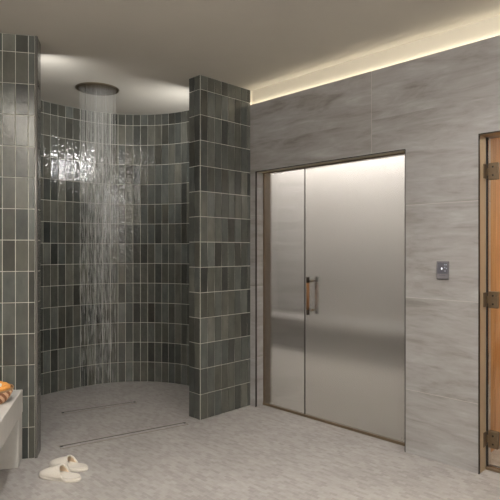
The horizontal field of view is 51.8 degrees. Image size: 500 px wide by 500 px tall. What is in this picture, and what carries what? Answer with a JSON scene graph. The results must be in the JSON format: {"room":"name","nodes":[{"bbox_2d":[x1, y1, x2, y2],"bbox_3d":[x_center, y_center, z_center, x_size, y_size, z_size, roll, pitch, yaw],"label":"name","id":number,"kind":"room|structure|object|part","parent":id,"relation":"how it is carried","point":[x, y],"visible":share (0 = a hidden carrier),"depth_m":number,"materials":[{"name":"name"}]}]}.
{"room":"spa shower area","nodes":[
{"label":"spa shower area","id":0,"kind":"room"},
{"bbox_2d":[0,33,40,458],"bbox_3d":[-1.759,-0.020,3.379,0.707,2.780,0.138,0,0,-13],"label":"wall","id":1,"kind":"structure","parent":0,"point":[17,52],"depth_m":3.37,"materials":[{"name":"tile"}]},
{"bbox_2d":[35,36,37,457],"bbox_3d":[-1.410,-0.020,3.399,0.014,2.780,0.023,0,0,45],"label":"trim","id":2,"kind":"structure","parent":1,"relation":"attached to","point":[36,37],"depth_m":3.39,"materials":[{"name":"grey metal"}]},
{"bbox_2d":[40,90,188,420],"bbox_3d":[-1.259,-0.020,4.538,1.516,2.780,1.904,0,0,45],"label":"wall","id":3,"kind":"structure","parent":0,"point":[150,322],"depth_m":5.27,"materials":[{"name":"tile"}]},
{"bbox_2d":[189,75,249,419],"bbox_3d":[-0.249,-0.020,4.389,0.148,2.780,0.574,0,0,45],"label":"wall","id":4,"kind":"structure","parent":0,"point":[219,111],"depth_m":4.28,"materials":[{"name":"tile"}]},
{"bbox_2d":[0,381,499,499],"bbox_3d":[-0.990,1.420,3.415,12.200,0.100,13.000,0,0,45],"label":"floor","id":5,"kind":"structure","parent":0,"point":[262,452],"depth_m":3.40,"materials":[{"name":"stone"}]},
{"bbox_2d":[0,389,22,469],"bbox_3d":[-1.466,1.140,2.137,0.577,0.460,2.390,0,0,-14],"label":"bench","id":6,"kind":"object","parent":5,"relation":"on","point":[11,410],"visible":1,"depth_m":3.22,"materials":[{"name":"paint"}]},
{"bbox_2d":[0,383,13,403],"bbox_3d":[-1.545,0.866,3.070,0.253,0.085,0.253,0,0,28],"label":"basket","id":7,"kind":"object","parent":6,"relation":"on","point":[4,395],"visible":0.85,"depth_m":3.04,"materials":[{"name":"wicker"}]},
{"bbox_2d":[0,381,10,391],"bbox_3d":[-1.544,0.824,3.072,0.223,0.048,0.221,0,0,28],"label":"towel","id":8,"kind":"object","parent":7,"relation":"in","point":[5,386],"visible":0.9,"depth_m":3.06,"materials":[{"name":"orange fabric"}]},
{"bbox_3d":[-1.750,1.215,3.229,0.574,0.310,0.135,0,0,-14],"label":"leg","id":9,"kind":"part","parent":6,"relation":"part of","materials":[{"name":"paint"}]},
{"bbox_2d":[39,464,80,482],"bbox_3d":[-1.139,1.329,3.093,0.279,0.082,0.096,0,0,15],"label":"slipper","id":10,"kind":"object","parent":5,"relation":"on","point":[61,472],"visible":1,"depth_m":3.07,"materials":[{"name":"white fabric"}]},
{"bbox_2d":[49,455,87,471],"bbox_3d":[-1.141,1.329,3.234,0.271,0.082,0.096,0,0,16],"label":"slipper","id":11,"kind":"object","parent":5,"relation":"on","point":[70,461],"visible":0.85,"depth_m":3.21,"materials":[{"name":"white fabric"}]},
{"bbox_2d":[79,85,115,406],"bbox_3d":[-1.335,-0.032,4.509,0.306,2.743,0.305,0,0,45],"label":"water","id":12,"kind":"object","parent":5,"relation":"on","point":[101,89],"visible":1,"depth_m":4.48,"materials":[{"name":"clear liquid"}]},
{"bbox_2d":[61,401,136,413],"bbox_3d":[-1.302,1.369,4.475,0.643,0.003,0.052,0,0,-29],"label":"linear drain","id":13,"kind":"object","parent":5,"relation":"on","point":[120,404],"visible":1,"depth_m":4.47,"materials":[{"name":"silver metal"}]},
{"bbox_2d":[59,422,188,448],"bbox_3d":[-0.908,1.369,3.819,0.961,0.003,0.062,0,0,-31],"label":"linear drain","id":14,"kind":"object","parent":5,"relation":"on","point":[182,423],"visible":1,"depth_m":3.80,"materials":[{"name":"silver metal"}]},
{"bbox_2d":[0,0,499,114],"bbox_3d":[-0.990,-1.460,3.415,12.200,0.100,13.000,0,0,45],"label":"ceiling","id":15,"kind":"structure","parent":0,"point":[149,50],"depth_m":3.40,"materials":[{"name":"paint"}]},
{"bbox_2d":[75,82,118,95],"bbox_3d":[-1.335,-1.407,4.510,0.370,0.005,0.370,0,0,45],"label":"shower head","id":16,"kind":"object","parent":15,"relation":"attached to","point":[81,86],"visible":0.8,"depth_m":4.48},
{"bbox_2d":[250,35,499,473],"bbox_3d":[2.192,0.046,2.495,6.000,2.648,0.200,0,0,45],"label":"wall","id":17,"kind":"structure","parent":0,"point":[435,107],"depth_m":3.38,"materials":[{"name":"stone"}]},
{"bbox_2d":[263,168,304,413],"bbox_3d":[0.318,0.343,4.435,0.470,2.055,0.107,0,0,45],"label":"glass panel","id":18,"kind":"object","parent":17,"relation":"in","point":[284,191],"depth_m":4.40,"materials":[{"name":"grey glass"}]},
{"bbox_2d":[255,149,405,451],"bbox_3d":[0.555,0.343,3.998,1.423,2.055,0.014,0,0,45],"label":"trim","id":19,"kind":"structure","parent":17,"relation":"attached to","point":[402,149],"depth_m":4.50,"materials":[{"name":"brown metal"}]},
{"bbox_2d":[259,150,404,172],"bbox_3d":[0.586,-0.683,4.029,1.413,0.004,0.085,0,0,45],"label":"trim","id":20,"kind":"structure","parent":17,"relation":"attached to","point":[403,151],"depth_m":3.96,"materials":[{"name":"brown metal"}]},
{"bbox_2d":[305,154,404,441],"bbox_3d":[0.790,0.338,3.905,0.942,2.021,0.143,0,0,45],"label":"door","id":21,"kind":"structure","parent":17,"relation":"in","point":[355,210],"depth_m":3.88,"materials":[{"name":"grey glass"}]},
{"bbox_3d":[0.466,0.370,4.146,0.026,0.216,0.026,0,0,45],"label":"pull handle","id":22,"kind":"part","parent":21,"relation":"part of","materials":[{"name":"brown wood"}]},
{"bbox_2d":[250,15,499,104],"bbox_3d":[2.190,-1.329,2.496,6.004,0.162,0.201,0,0,45],"label":"cove light","id":23,"kind":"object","parent":17,"relation":"attached to","point":[489,27],"depth_m":3.62,"materials":[{"name":"beige paint"}]},
{"bbox_2d":[437,261,448,278],"bbox_3d":[1.235,0.130,3.300,0.080,0.116,0.015,0,0,45],"label":"control panel","id":24,"kind":"object","parent":17,"relation":"attached to","point":[442,266],"visible":1,"depth_m":3.29,"materials":[{"name":"grey metal"}]},
{"bbox_2d":[478,131,499,473],"bbox_3d":[1.722,0.330,2.905,0.804,2.080,0.092,0,0,45],"label":"trim","id":25,"kind":"structure","parent":17,"relation":"attached to","point":[482,137],"depth_m":3.18,"materials":[{"name":"brown metal"}]},
{"bbox_2d":[483,137,499,468],"bbox_3d":[1.755,0.324,2.946,0.791,2.060,0.090,0,0,45],"label":"door","id":26,"kind":"structure","parent":17,"relation":"in","point":[491,169],"depth_m":3.20,"materials":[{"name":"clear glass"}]},
{"bbox_3d":[1.482,-0.490,3.219,0.019,0.090,0.090,0,0,45],"label":"wall plate","id":27,"kind":"part","parent":26,"relation":"part of","materials":[{"name":"brown metal"}]},
{"bbox_3d":[1.482,0.310,3.219,0.019,0.090,0.090,0,0,45],"label":"wall plate","id":28,"kind":"part","parent":26,"relation":"part of","materials":[{"name":"brown metal"}]},
{"bbox_3d":[1.482,1.180,3.219,0.019,0.090,0.090,0,0,45],"label":"wall plate","id":29,"kind":"part","parent":26,"relation":"part of","materials":[{"name":"brown metal"}]},
{"bbox_2d":[485,466,499,472],"bbox_3d":[1.766,1.363,2.949,0.804,0.014,0.040,0,0,45],"label":"trim","id":30,"kind":"structure","parent":17,"relation":"attached to","point":[489,468],"depth_m":3.19,"materials":[{"name":"brown metal"}]}
]}

